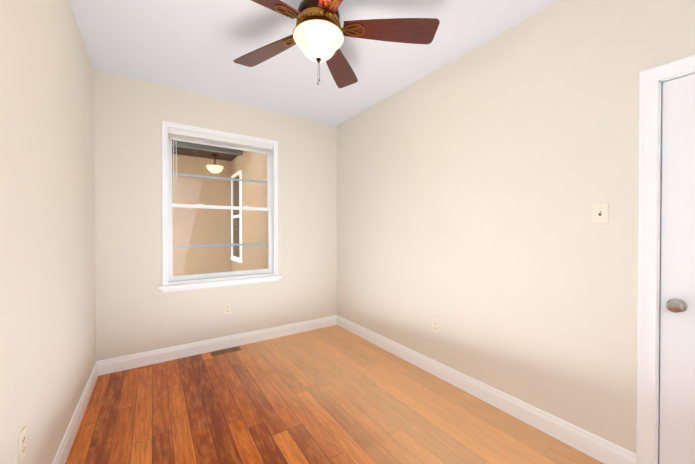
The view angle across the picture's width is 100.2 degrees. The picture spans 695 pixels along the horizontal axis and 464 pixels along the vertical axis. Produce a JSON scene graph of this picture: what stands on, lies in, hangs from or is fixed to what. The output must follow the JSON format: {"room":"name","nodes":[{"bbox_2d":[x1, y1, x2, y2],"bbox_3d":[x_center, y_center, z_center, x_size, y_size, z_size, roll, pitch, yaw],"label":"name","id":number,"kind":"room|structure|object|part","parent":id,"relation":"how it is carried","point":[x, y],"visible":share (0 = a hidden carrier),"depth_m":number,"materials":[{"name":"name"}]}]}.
{"room":"empty bedroom","nodes":[
{"label":"empty bedroom","id":0,"kind":"room"},
{"bbox_2d":[0,0,95,463],"bbox_3d":[-1.035,-0.064,0.628,0.160,2.740,4.635,0,1,-34],"label":"wall","id":1,"kind":"structure","parent":0,"point":[47,254],"depth_m":1.38,"materials":[{"name":"beige paint"}]},
{"bbox_2d":[18,426,25,463],"bbox_3d":[-1.267,0.832,1.132,0.007,0.115,0.070,0,1,-34],"label":"electrical outlet","id":2,"kind":"object","parent":1,"relation":"attached to","point":[22,445],"visible":1,"depth_m":1.12,"materials":[{"name":"beige plastic"}]},
{"bbox_2d":[52,361,99,463],"bbox_3d":[-1.007,1.240,0.753,0.015,0.130,4.475,0,1,-34],"label":"baseboard","id":3,"kind":"structure","parent":1,"relation":"attached to","point":[61,456],"depth_m":1.87,"materials":[{"name":"white wood"}]},
{"bbox_2d":[94,69,336,360],"bbox_3d":[-1.245,-0.086,3.371,2.860,2.740,0.160,0,1,-34],"label":"wall","id":4,"kind":"structure","parent":0,"point":[137,311],"depth_m":2.96,"materials":[{"name":"beige paint"}]},
{"bbox_2d":[100,315,335,374],"bbox_3d":[-1.192,1.219,3.312,2.490,0.130,0.015,0,1,-34],"label":"baseboard","id":5,"kind":"structure","parent":4,"relation":"attached to","point":[121,363],"depth_m":3.09,"materials":[{"name":"white wood"}]},
{"bbox_2d":[158,121,281,292],"bbox_3d":[-1.371,-0.253,3.248,1.257,1.698,0.198,0,1,-34],"label":"window unit","id":6,"kind":"structure","parent":4,"relation":"in","point":[176,132],"depth_m":3.16,"materials":[{"name":"white plastic"}]},
{"bbox_3d":[-1.749,-0.674,2.946,0.032,0.602,0.017,0,1,-34],"label":"blind cord","id":7,"kind":"part","parent":6,"relation":"part of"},
{"bbox_3d":[-1.346,0.563,3.218,1.257,0.066,0.108,0,1,-34],"label":"window stool","id":8,"kind":"part","parent":6,"relation":"part of","materials":[{"name":"white wood"}]},
{"bbox_2d":[224,303,230,313],"bbox_3d":[-1.332,0.852,3.220,0.070,0.115,0.007,0,1,-34],"label":"electrical outlet","id":9,"kind":"object","parent":4,"relation":"attached to","point":[227,308],"visible":1,"depth_m":3.22,"materials":[{"name":"beige plastic"}]},
{"bbox_2d":[69,0,558,125],"bbox_3d":[0.043,-1.500,1.433,2.860,0.120,4.795,0,1,-34],"label":"ceiling","id":10,"kind":"structure","parent":0,"point":[197,46],"depth_m":2.28,"materials":[{"name":"white paint"}]},
{"bbox_2d":[233,0,439,87],"bbox_3d":[-0.196,-1.166,1.730,1.385,0.554,1.411,0,1,-34],"label":"ceiling fan","id":11,"kind":"object","parent":10,"relation":"hanging from","point":[318,35],"visible":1,"depth_m":1.75,"materials":[{"name":"brown wood"}]},
{"bbox_3d":[-0.175,-1.115,1.762,0.304,0.129,0.304,0,1,-34],"label":"lamp shade","id":12,"kind":"part","parent":11,"relation":"part of","materials":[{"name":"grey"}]},
{"bbox_3d":[-0.175,-1.235,1.761,0.256,0.416,0.256,0,1,-34],"label":"motor","id":13,"kind":"part","parent":11,"relation":"part of","materials":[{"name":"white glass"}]},
{"bbox_2d":[65,325,603,463],"bbox_3d":[0.043,1.339,1.456,2.860,0.080,4.795,0,1,-34],"label":"floor","id":14,"kind":"structure","parent":0,"point":[335,394],"depth_m":2.05,"materials":[{"name":"brown wood"}]},
{"bbox_2d":[210,346,241,355],"bbox_3d":[-1.310,1.284,3.128,0.300,0.004,0.110,0,1,-34],"label":"floor vent","id":15,"kind":"object","parent":14,"relation":"in","point":[224,351],"visible":1,"depth_m":3.12,"materials":[{"name":"brown metal"}]},
{"bbox_2d":[337,0,694,453],"bbox_3d":[1.210,-0.076,2.129,0.160,2.740,4.635,0,1,-34],"label":"wall","id":16,"kind":"structure","parent":0,"point":[474,184],"depth_m":2.00,"materials":[{"name":"beige paint"}]},
{"bbox_2d":[432,318,438,332],"bbox_3d":[0.790,0.844,2.614,0.007,0.115,0.070,0,1,-34],"label":"electrical outlet","id":17,"kind":"object","parent":16,"relation":"attached to","point":[435,325],"visible":1,"depth_m":2.61,"materials":[{"name":"beige plastic"}]},
{"bbox_2d":[336,315,635,463],"bbox_3d":[0.683,1.224,2.771,0.015,0.130,3.000,0,1,-34],"label":"baseboard","id":18,"kind":"structure","parent":16,"relation":"attached to","point":[600,449],"depth_m":2.05,"materials":[{"name":"white wood"}]},
{"bbox_2d":[592,203,607,223],"bbox_3d":[1.427,-0.105,1.642,0.020,0.115,0.070,0,1,-34],"label":"switch plate","id":19,"kind":"object","parent":16,"relation":"attached to","point":[599,213],"visible":1,"depth_m":1.64,"materials":[{"name":"beige plastic"}]},
{"bbox_2d":[636,54,694,463],"bbox_3d":[1.834,0.239,1.180,0.180,2.125,0.910,0,1,-34],"label":"door frame","id":20,"kind":"structure","parent":16,"relation":"attached to","point":[648,199],"depth_m":1.48,"materials":[{"name":"white wood"}]},
{"bbox_2d":[659,74,694,463],"bbox_3d":[1.800,0.272,1.158,0.035,2.035,0.754,0,1,-34],"label":"door leaf","id":21,"kind":"structure","parent":16,"relation":"in","point":[677,395],"depth_m":1.41,"materials":[{"name":"white paint"}]},
{"bbox_2d":[660,297,686,312],"bbox_3d":[1.585,0.358,1.415,0.097,0.068,0.090,0,1,-34],"label":"doorknob set","id":22,"kind":"object","parent":21,"relation":"attached to","point":[674,305],"depth_m":1.39,"materials":[{"name":"silver metal"}]},
{"bbox_3d":[-4.394,1.938,2.861,6.720,0.100,2.465,0,1,-34],"label":"ground","id":23,"kind":"structure","parent":0,"visible":0},
{"bbox_2d":[172,154,231,275],"bbox_3d":[-5.045,-0.722,4.037,6.970,5.200,0.250,0,1,-34],"label":"wall","id":24,"kind":"structure","parent":23,"relation":"on","point":[193,262],"depth_m":5.43,"materials":[{"name":"beige paint"}]},
{"bbox_2d":[172,140,241,160],"bbox_3d":[-4.593,-1.394,3.131,6.720,0.240,1.750,0,1,-34],"label":"roof overhang","id":25,"kind":"object","parent":24,"relation":"attached to","point":[199,153],"depth_m":5.14,"materials":[{"name":"brown wood"}]},
{"bbox_2d":[172,141,242,155],"bbox_3d":[-2.311,-1.360,4.711,1.170,0.055,0.100,0,1,-34],"label":"flashing","id":26,"kind":"object","parent":25,"relation":"attached to","point":[206,148],"depth_m":4.69,"materials":[{"name":"grey metal"}]},
{"bbox_2d":[206,154,222,172],"bbox_3d":[-2.391,-1.226,5.236,0.284,0.330,0.284,0,1,-34],"label":"pendant lamp","id":27,"kind":"object","parent":25,"relation":"hanging from","point":[214,168],"depth_m":5.17,"materials":[{"name":"white glass"}]},
{"bbox_3d":[-2.391,-1.286,5.236,0.120,0.210,0.120,0,1,-34],"label":"pendant stem","id":28,"kind":"part","parent":27,"relation":"part of","materials":[{"name":"brown metal"}]},
{"bbox_3d":[-2.391,-1.121,5.237,0.284,0.120,0.284,0,1,-34],"label":"lamp shade","id":29,"kind":"part","parent":27,"relation":"part of","materials":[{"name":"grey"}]},
{"bbox_2d":[232,151,267,270],"bbox_3d":[-1.497,-0.728,4.777,0.250,5.200,2.464,0,1,-34],"label":"wall","id":30,"kind":"structure","parent":23,"relation":"on","point":[246,161],"depth_m":4.49,"materials":[{"name":"beige paint"}]},
{"bbox_2d":[230,170,242,262],"bbox_3d":[-2.058,-0.272,5.358,0.040,1.620,0.780,0,1,-34],"label":"window","id":31,"kind":"structure","parent":30,"relation":"attached to","point":[236,219],"depth_m":5.35,"materials":[{"name":"white plastic"}]},
{"bbox_3d":[-2.048,-0.282,5.365,0.008,1.480,0.600,0,1,-34],"label":"glass","id":32,"kind":"part","parent":31,"relation":"part of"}
]}

